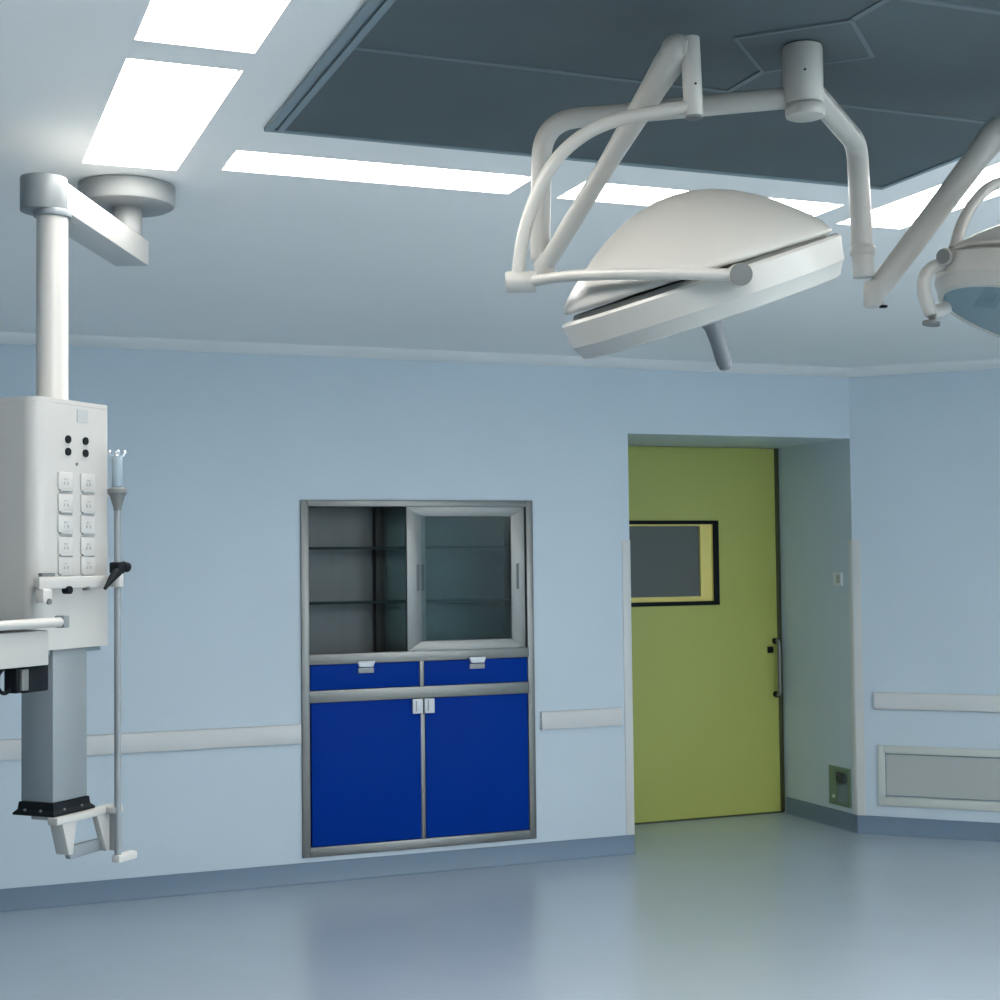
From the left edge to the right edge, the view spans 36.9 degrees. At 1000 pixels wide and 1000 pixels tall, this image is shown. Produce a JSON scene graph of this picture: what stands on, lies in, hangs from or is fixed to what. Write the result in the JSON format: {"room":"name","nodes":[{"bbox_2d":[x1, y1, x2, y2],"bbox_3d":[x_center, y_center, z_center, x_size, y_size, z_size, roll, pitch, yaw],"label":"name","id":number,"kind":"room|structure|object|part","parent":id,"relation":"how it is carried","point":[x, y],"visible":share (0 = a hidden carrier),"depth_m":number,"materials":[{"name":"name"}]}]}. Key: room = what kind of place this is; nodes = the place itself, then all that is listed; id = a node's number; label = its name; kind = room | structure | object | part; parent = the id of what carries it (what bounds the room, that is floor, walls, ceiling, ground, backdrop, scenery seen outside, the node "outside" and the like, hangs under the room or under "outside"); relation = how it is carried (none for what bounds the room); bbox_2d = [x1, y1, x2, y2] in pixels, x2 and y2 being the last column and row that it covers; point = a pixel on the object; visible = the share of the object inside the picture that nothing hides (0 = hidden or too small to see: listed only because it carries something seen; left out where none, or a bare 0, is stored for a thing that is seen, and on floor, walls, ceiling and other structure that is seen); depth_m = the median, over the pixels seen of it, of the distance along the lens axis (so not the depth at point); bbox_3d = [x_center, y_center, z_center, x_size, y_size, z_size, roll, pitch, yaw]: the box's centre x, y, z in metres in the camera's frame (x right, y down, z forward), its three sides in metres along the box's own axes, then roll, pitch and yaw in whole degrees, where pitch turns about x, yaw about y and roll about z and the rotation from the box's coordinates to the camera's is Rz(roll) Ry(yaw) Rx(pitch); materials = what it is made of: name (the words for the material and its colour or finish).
{"room":"operating room","nodes":[
{"label":"operating room","id":0,"kind":"room"},
{"bbox_2d":[0,344,849,888],"bbox_3d":[-1.995,0.594,7.793,8.441,2.750,0.900,0,-2,-21],"label":"wall","id":1,"kind":"structure","parent":0,"point":[223,450],"depth_m":7.67,"materials":[{"name":"blue paint"}]},
{"bbox_2d":[0,724,300,760],"bbox_3d":[-3.382,1.183,6.722,5.082,0.099,0.030,0,-2,-21],"label":"rail","id":2,"kind":"object","parent":1,"relation":"attached to","point":[159,741],"visible":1,"depth_m":7.42,"materials":[{"name":"grey plastic"}]},
{"bbox_2d":[0,835,635,911],"bbox_3d":[-2.497,1.893,7.042,6.969,0.104,0.022,0,-2,-21],"label":"baseboard","id":3,"kind":"structure","parent":1,"relation":"attached to","point":[136,888],"depth_m":7.63,"materials":[{"name":"blue vinyl"}]},
{"bbox_2d":[300,500,536,857],"bbox_3d":[-0.478,0.920,8.068,1.290,1.826,0.409,0,-2,-21],"label":"cabinet","id":4,"kind":"object","parent":1,"relation":"attached to","point":[418,668],"visible":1,"depth_m":8.00,"materials":[{"name":"metal"}]},
{"bbox_3d":[-0.708,0.915,7.817,0.586,0.128,0.057,0,-2,-21],"label":"drawer","id":5,"kind":"part","parent":4,"relation":"part of","materials":[{"name":"blue metal"}]},
{"bbox_3d":[-0.698,1.409,7.799,0.587,0.730,0.057,0,-2,-21],"label":"cupboard door","id":6,"kind":"part","parent":4,"relation":"part of","materials":[{"name":"blue metal"}]},
{"bbox_3d":[-0.662,0.434,8.200,0.050,0.790,0.050,0,-2,-21],"label":"post","id":7,"kind":"part","parent":4,"relation":"part of","materials":[{"name":"grey metal"}]},
{"bbox_2d":[309,597,508,601],"bbox_3d":[-0.487,0.543,8.097,1.244,0.008,0.240,0,-2,-21],"label":"glass shelf","id":8,"kind":"object","parent":4,"relation":"attached to","point":[377,599],"depth_m":8.07,"materials":[{"name":"clear glass"}]},
{"bbox_3d":[-0.433,1.082,7.874,0.054,0.076,0.024,0,-2,-21],"label":"catch handle","id":9,"kind":"part","parent":4,"relation":"part of","materials":[{"name":"silver metal"}]},
{"bbox_3d":[-0.373,1.082,7.898,0.054,0.076,0.024,0,-2,-21],"label":"catch handle","id":10,"kind":"part","parent":4,"relation":"part of","materials":[{"name":"silver metal"}]},
{"bbox_3d":[-0.181,0.418,8.034,0.671,0.762,0.022,0,-2,-21],"label":"sliding door","id":11,"kind":"part","parent":4,"relation":"part of","materials":[{"name":"metal"}]},
{"bbox_3d":[-0.172,0.419,8.068,0.645,0.762,0.022,0,-2,-21],"label":"sliding door","id":12,"kind":"part","parent":4,"relation":"part of","materials":[{"name":"glass"}]},
{"bbox_3d":[-0.136,0.917,8.042,0.587,0.128,0.057,0,-2,-21],"label":"drawer","id":13,"kind":"part","parent":4,"relation":"part of","materials":[{"name":"blue metal"}]},
{"bbox_3d":[-0.129,1.412,8.022,0.584,0.730,0.057,0,-2,-21],"label":"cupboard door","id":14,"kind":"part","parent":4,"relation":"part of","materials":[{"name":"blue metal"}]},
{"bbox_2d":[0,332,849,376],"bbox_3d":[-1.837,-0.775,7.403,8.441,0.050,0.055,0,-2,-21],"label":"trim","id":15,"kind":"structure","parent":1,"relation":"attached to","point":[5,337],"depth_m":7.93,"materials":[{"name":"white paint"}]},
{"bbox_2d":[540,707,622,729],"bbox_3d":[0.447,1.198,8.224,0.482,0.099,0.030,0,-2,-21],"label":"rail","id":16,"kind":"object","parent":1,"relation":"attached to","point":[564,719],"visible":1,"depth_m":8.21,"materials":[{"name":"grey plastic"}]},
{"bbox_2d":[622,540,634,834],"bbox_3d":[0.708,1.041,8.363,0.050,1.631,0.036,0,-2,-21],"label":"guard","id":17,"kind":"object","parent":1,"relation":"attached to","point":[626,563],"visible":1,"depth_m":8.35,"materials":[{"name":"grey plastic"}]},
{"bbox_2d":[628,446,784,824],"bbox_3d":[1.036,0.832,9.368,1.637,2.330,0.188,0,-2,-21],"label":"door","id":18,"kind":"structure","parent":1,"relation":"in","point":[704,524],"depth_m":9.45,"materials":[{"name":"green laminate"},{"name":"glass"},{"name":"black rubber"}]},
{"bbox_3d":[1.767,1.073,9.601,0.038,0.378,0.031,0,-2,-21],"label":"handle mount","id":19,"kind":"part","parent":18,"relation":"part of","materials":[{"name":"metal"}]},
{"bbox_3d":[1.774,1.072,9.583,0.026,0.366,0.068,0,-2,-21],"label":"handle","id":20,"kind":"part","parent":18,"relation":"part of","materials":[{"name":"metal"}]},
{"bbox_2d":[0,0,999,367],"bbox_3d":[-0.470,-1.007,3.921,11.161,0.100,11.950,0,-2,-21],"label":"ceiling","id":21,"kind":"structure","parent":0,"point":[241,254],"depth_m":5.16,"materials":[{"name":"white paint"}]},
{"bbox_2d":[0,172,174,858],"bbox_3d":[-1.171,-0.043,3.702,0.518,1.823,1.666,-1,-2,16],"label":"pendant","id":22,"kind":"object","parent":21,"relation":"hanging from","point":[53,447],"visible":0.99,"depth_m":3.61,"materials":[{"name":"grey metal"}]},
{"bbox_2d":[0,665,47,694],"bbox_3d":[-1.070,0.399,3.337,0.046,0.064,0.146,-2,-3,24],"label":"power adapter","id":23,"kind":"object","parent":22,"relation":"attached to","point":[33,678],"visible":0.91,"depth_m":3.33,"materials":[{"name":"black plastic"}]},
{"bbox_3d":[-1.323,0.328,3.196,0.417,0.078,0.582,-2,-3,24],"label":"shelf drawer","id":24,"kind":"part","parent":22,"relation":"part of","materials":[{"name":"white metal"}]},
{"bbox_3d":[-1.115,0.267,3.127,0.022,0.022,0.618,-2,-3,24],"label":"shelf rail","id":25,"kind":"part","parent":22,"relation":"part of","materials":[{"name":"white metal"}]},
{"bbox_3d":[-1.142,-0.232,3.678,0.240,0.010,0.269,-2,-3,24],"label":"box lid","id":26,"kind":"part","parent":22,"relation":"part of","materials":[{"name":"white metal"}]},
{"bbox_3d":[-1.038,0.803,3.565,0.040,0.079,0.051,-2,-3,24],"label":"bracket leg","id":27,"kind":"part","parent":22,"relation":"part of","materials":[{"name":"white metal"}]},
{"bbox_2d":[58,556,72,575],"bbox_3d":[-1.038,0.158,3.586,0.038,0.047,0.038,0,-2,-21],"label":"outlet","id":28,"kind":"object","parent":22,"relation":"attached to","point":[65,563],"depth_m":3.58,"materials":[{"name":"grey plastic"}]},
{"bbox_2d":[58,537,72,555],"bbox_3d":[-1.039,0.111,3.588,0.038,0.047,0.038,0,-2,-21],"label":"outlet","id":29,"kind":"object","parent":22,"relation":"attached to","point":[65,544],"depth_m":3.58,"materials":[{"name":"grey plastic"}]},
{"bbox_2d":[58,515,72,534],"bbox_3d":[-1.040,0.059,3.590,0.038,0.047,0.038,0,-2,-21],"label":"outlet","id":30,"kind":"object","parent":22,"relation":"attached to","point":[65,522],"depth_m":3.59,"materials":[{"name":"grey plastic"}]},
{"bbox_2d":[58,493,72,512],"bbox_3d":[-1.040,0.008,3.592,0.038,0.047,0.038,0,-2,-21],"label":"outlet","id":31,"kind":"object","parent":22,"relation":"attached to","point":[65,500],"depth_m":3.59,"materials":[{"name":"grey plastic"}]},
{"bbox_2d":[58,471,72,491],"bbox_3d":[-1.041,-0.044,3.594,0.038,0.047,0.038,0,-2,-21],"label":"outlet","id":32,"kind":"object","parent":22,"relation":"attached to","point":[65,478],"depth_m":3.59,"materials":[{"name":"grey plastic"}]},
{"bbox_3d":[-1.021,0.212,3.541,0.018,0.019,0.019,-2,-3,24],"label":"rail knob","id":33,"kind":"part","parent":22,"relation":"part of","materials":[{"name":"black plastic"}]},
{"bbox_3d":[-1.017,0.197,3.591,0.039,0.028,0.294,-2,-3,24],"label":"equipment rail","id":34,"kind":"part","parent":22,"relation":"part of","materials":[{"name":"white metal"}]},
{"bbox_2d":[80,556,94,575],"bbox_3d":[-1.006,0.161,3.661,0.038,0.047,0.038,0,-2,-21],"label":"outlet","id":35,"kind":"object","parent":22,"relation":"attached to","point":[87,563],"depth_m":3.66,"materials":[{"name":"grey plastic"}]},
{"bbox_2d":[80,537,94,555],"bbox_3d":[-1.006,0.114,3.663,0.038,0.047,0.038,0,-2,-21],"label":"outlet","id":36,"kind":"object","parent":22,"relation":"attached to","point":[87,544],"depth_m":3.66,"materials":[{"name":"grey plastic"}]},
{"bbox_2d":[80,515,94,534],"bbox_3d":[-1.007,0.062,3.665,0.038,0.047,0.038,0,-2,-21],"label":"outlet","id":37,"kind":"object","parent":22,"relation":"attached to","point":[87,522],"depth_m":3.66,"materials":[{"name":"grey plastic"}]},
{"bbox_2d":[80,494,94,513],"bbox_3d":[-1.007,0.011,3.667,0.038,0.047,0.038,0,-2,-21],"label":"outlet","id":38,"kind":"object","parent":22,"relation":"attached to","point":[87,501],"depth_m":3.66,"materials":[{"name":"grey plastic"}]},
{"bbox_2d":[80,473,94,492],"bbox_3d":[-1.008,-0.041,3.669,0.038,0.047,0.038,0,-2,-21],"label":"outlet","id":39,"kind":"object","parent":22,"relation":"attached to","point":[87,480],"depth_m":3.66,"materials":[{"name":"grey plastic"}]},
{"bbox_3d":[-0.978,0.814,3.674,0.018,0.094,0.047,-2,-3,24],"label":"bracket leg","id":40,"kind":"part","parent":22,"relation":"part of","materials":[{"name":"white metal"}]},
{"bbox_3d":[-1.121,-0.750,4.122,0.100,0.075,0.731,-1,-2,3],"label":"swing arm","id":41,"kind":"part","parent":22,"relation":"part of","materials":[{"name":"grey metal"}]},
{"bbox_3d":[-0.955,0.818,3.721,0.022,0.099,0.016,-2,-3,24],"label":"bracket leg","id":42,"kind":"part","parent":22,"relation":"part of","materials":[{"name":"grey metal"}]},
{"bbox_2d":[104,450,136,862],"bbox_3d":[-0.943,0.381,3.683,0.054,1.008,0.131,-2,-3,24],"label":"pole","id":43,"kind":"object","parent":22,"relation":"attached to","point":[117,492],"visible":1,"depth_m":3.68,"materials":[{"name":"silver metal"}]},
{"bbox_3d":[-0.947,0.192,3.654,0.024,0.053,0.062,-2,-3,24],"label":"clamp lever","id":44,"kind":"part","parent":43,"relation":"part of","materials":[{"name":"black plastic"}]},
{"bbox_3d":[-0.928,0.165,3.713,0.026,0.027,0.026,-2,-3,24],"label":"clamp knob","id":45,"kind":"part","parent":43,"relation":"part of","materials":[{"name":"black plastic"}]},
{"bbox_2d":[84,58,238,165],"bbox_3d":[-0.874,-0.979,3.796,0.260,0.020,0.922,0,-2,-21],"label":"ceiling light panel","id":46,"kind":"object","parent":21,"relation":"attached to","point":[153,113],"visible":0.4,"depth_m":3.77,"materials":[{"name":"white paint"}]},
{"bbox_2d":[137,0,285,47],"bbox_3d":[-0.492,-1.023,2.822,0.260,0.020,0.922,0,-2,-21],"label":"ceiling light panel","id":47,"kind":"object","parent":21,"relation":"attached to","point":[243,23],"visible":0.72,"depth_m":3.14,"materials":[{"name":"white paint"}]},
{"bbox_2d":[225,151,527,189],"bbox_3d":[-0.345,-0.964,4.331,0.877,0.020,0.214,0,-2,-21],"label":"ceiling light panel","id":48,"kind":"object","parent":21,"relation":"attached to","point":[243,159],"visible":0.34,"depth_m":4.36,"materials":[{"name":"white paint"}]},
{"bbox_3d":[-0.345,-0.964,4.331,0.877,0.020,0.214,0,-2,-21],"label":"frame","id":49,"kind":"part","parent":48,"relation":"part of","materials":[{"name":"white paint"}]},
{"bbox_2d":[264,0,999,189],"bbox_3d":[0.641,-0.990,3.277,1.897,0.011,1.998,0,-2,-21],"label":"ceiling panel","id":50,"kind":"object","parent":21,"relation":"attached to","point":[919,79],"visible":0.91,"depth_m":3.46,"materials":[{"name":"grey metal"}]},
{"bbox_3d":[0.228,-0.994,3.116,0.915,0.004,0.628,0,-2,-21],"label":"screen panel","id":51,"kind":"part","parent":50,"relation":"part of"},
{"bbox_3d":[0.416,-0.964,3.893,1.833,0.004,0.651,0,-2,-21],"label":"screen panel","id":52,"kind":"part","parent":50,"relation":"part of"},
{"bbox_2d":[505,33,999,370],"bbox_3d":[0.787,-0.623,3.280,1.637,0.726,0.805,0,-2,-21],"label":"light","id":53,"kind":"object","parent":50,"relation":"hanging from","point":[692,259],"visible":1,"depth_m":3.02,"materials":[{"name":"white metal"}]},
{"bbox_3d":[0.207,-0.625,3.027,0.377,0.363,0.034,-1,-2,2],"label":"yoke arm","id":54,"kind":"part","parent":53,"relation":"part of","materials":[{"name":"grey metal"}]},
{"bbox_3d":[0.235,-0.722,3.225,0.065,0.426,0.522,1,-3,-33],"label":"spring arm","id":55,"kind":"part","parent":53,"relation":"part of","materials":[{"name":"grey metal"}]},
{"bbox_3d":[0.225,-0.425,2.855,0.480,0.070,0.080,-3,-3,39],"label":"gimbal arm","id":56,"kind":"part","parent":53,"relation":"part of","materials":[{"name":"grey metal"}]},
{"bbox_3d":[0.362,-0.715,3.333,0.619,0.352,0.054,-1,-2,17],"label":"extension arm","id":57,"kind":"part","parent":53,"relation":"part of","materials":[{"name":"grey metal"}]},
{"bbox_3d":[0.770,-0.733,3.444,0.055,0.389,0.451,-2,-3,30],"label":"extension arm","id":58,"kind":"part","parent":53,"relation":"part of","materials":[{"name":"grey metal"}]},
{"bbox_3d":[1.047,-0.688,3.591,0.312,0.444,0.205,0,-2,-21],"label":"spring arm","id":59,"kind":"part","parent":53,"relation":"part of","materials":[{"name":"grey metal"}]},
{"bbox_3d":[0.997,-0.488,3.424,0.095,0.141,0.035,0,-2,-9],"label":"gimbal arm","id":60,"kind":"part","parent":53,"relation":"part of","materials":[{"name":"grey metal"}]},
{"bbox_3d":[1.137,-0.670,3.503,0.222,0.196,0.035,0,-2,-21],"label":"yoke arm","id":61,"kind":"part","parent":53,"relation":"part of","materials":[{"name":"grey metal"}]},
{"bbox_3d":[0.666,-0.990,3.274,0.238,0.008,0.238,-2,-3,24],"label":"plate","id":62,"kind":"part","parent":50,"relation":"part of","materials":[{"name":"grey metal"}]},
{"bbox_3d":[1.089,-0.990,3.453,0.902,0.004,0.628,0,-2,-21],"label":"screen panel","id":63,"kind":"part","parent":50,"relation":"part of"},
{"bbox_3d":[0.895,-1.019,2.674,1.833,0.004,0.651,0,-2,-21],"label":"screen panel","id":64,"kind":"part","parent":50,"relation":"part of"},
{"bbox_2d":[563,182,835,213],"bbox_3d":[0.636,-0.960,4.716,0.908,0.020,0.214,0,-2,-21],"label":"ceiling light panel","id":65,"kind":"object","parent":21,"relation":"attached to","point":[610,191],"visible":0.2,"depth_m":4.70,"materials":[{"name":"white paint"}]},
{"bbox_3d":[0.636,-0.960,4.716,0.908,0.020,0.214,0,-2,-21],"label":"frame","id":66,"kind":"part","parent":65,"relation":"part of","materials":[{"name":"white paint"}]},
{"bbox_2d":[845,163,999,225],"bbox_3d":[1.420,-0.971,4.673,0.260,0.020,0.922,0,-2,-21],"label":"ceiling light panel","id":67,"kind":"object","parent":21,"relation":"attached to","point":[906,210],"visible":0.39,"depth_m":4.87,"materials":[{"name":"white paint"}]},
{"bbox_3d":[1.420,-0.971,4.673,0.260,0.020,0.922,0,-2,-21],"label":"frame","id":68,"kind":"part","parent":67,"relation":"part of","materials":[{"name":"white paint"}]},
{"bbox_2d":[0,812,999,999],"bbox_3d":[-0.436,1.841,3.806,11.161,0.100,11.950,0,-2,-21],"label":"floor","id":69,"kind":"structure","parent":0,"point":[772,906],"depth_m":6.59,"materials":[{"name":"blue plastic"}]},
{"bbox_2d":[776,368,999,822],"bbox_3d":[2.779,0.588,9.043,1.360,2.750,2.060,0,-2,-21],"label":"wall","id":70,"kind":"structure","parent":0,"point":[915,480],"depth_m":8.83,"materials":[{"name":"blue paint"}]},
{"bbox_2d":[786,797,857,832],"bbox_3d":[1.964,1.928,9.213,0.022,0.104,0.763,0,-2,-21],"label":"baseboard","id":71,"kind":"structure","parent":70,"relation":"attached to","point":[828,816],"depth_m":9.19,"materials":[{"name":"blue plastic"}]},
{"bbox_2d":[833,572,842,585],"bbox_3d":[2.037,0.477,9.052,0.015,0.080,0.090,0,-2,-21],"label":"switch plate","id":72,"kind":"object","parent":70,"relation":"attached to","point":[837,576],"visible":1,"depth_m":9.04,"materials":[{"name":"white plastic"}]},
{"bbox_2d":[829,765,850,807],"bbox_3d":[2.049,1.714,8.989,0.030,0.231,0.227,0,-2,-21],"label":"switch","id":73,"kind":"object","parent":70,"relation":"attached to","point":[839,777],"visible":1,"depth_m":8.98,"materials":[{"name":"green plastic"}]},
{"bbox_2d":[836,772,845,783],"bbox_3d":[2.043,1.665,8.996,0.024,0.060,0.080,0,-2,-21],"label":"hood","id":74,"kind":"object","parent":73,"relation":"attached to","point":[840,776],"depth_m":8.98,"materials":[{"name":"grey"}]},
{"bbox_3d":[2.059,1.725,8.995,0.006,0.180,0.108,0,-2,-21],"label":"recess panel","id":75,"kind":"part","parent":73,"relation":"part of","materials":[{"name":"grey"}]},
{"bbox_2d":[848,540,865,815],"bbox_3d":[2.112,1.048,8.896,0.082,1.626,0.021,-3,-3,42],"label":"guard","id":76,"kind":"object","parent":70,"relation":"attached to","point":[854,562],"visible":1,"depth_m":8.89,"materials":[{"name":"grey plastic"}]},
{"bbox_2d":[849,359,999,376],"bbox_3d":[2.823,-0.781,8.617,1.640,0.050,0.055,-2,-3,24],"label":"trim","id":77,"kind":"structure","parent":70,"relation":"attached to","point":[986,363],"depth_m":8.75,"materials":[{"name":"white"}]},
{"bbox_2d":[857,815,999,841],"bbox_3d":[2.861,1.890,8.524,1.640,0.104,0.022,-2,-3,24],"label":"baseboard","id":78,"kind":"structure","parent":70,"relation":"attached to","point":[878,825],"depth_m":8.69,"materials":[{"name":"blue plastic"}]},
{"bbox_2d":[874,692,999,711],"bbox_3d":[2.903,1.159,8.527,1.526,0.099,0.030,-2,-3,24],"label":"rail","id":79,"kind":"object","parent":70,"relation":"attached to","point":[882,700],"visible":1,"depth_m":8.68,"materials":[{"name":"grey plastic"}]},
{"bbox_2d":[877,745,999,811],"bbox_3d":[2.691,1.602,8.612,1.025,0.350,0.016,-2,-3,24],"label":"air vent","id":80,"kind":"object","parent":70,"relation":"in","point":[903,774],"visible":1,"depth_m":8.68,"materials":[{"name":"grey metal"}]},
{"bbox_3d":[2.693,1.598,8.617,0.933,0.246,0.006,-2,-3,24],"label":"louvre panel","id":81,"kind":"part","parent":80,"relation":"part of","materials":[{"name":"grey metal"}]}
]}

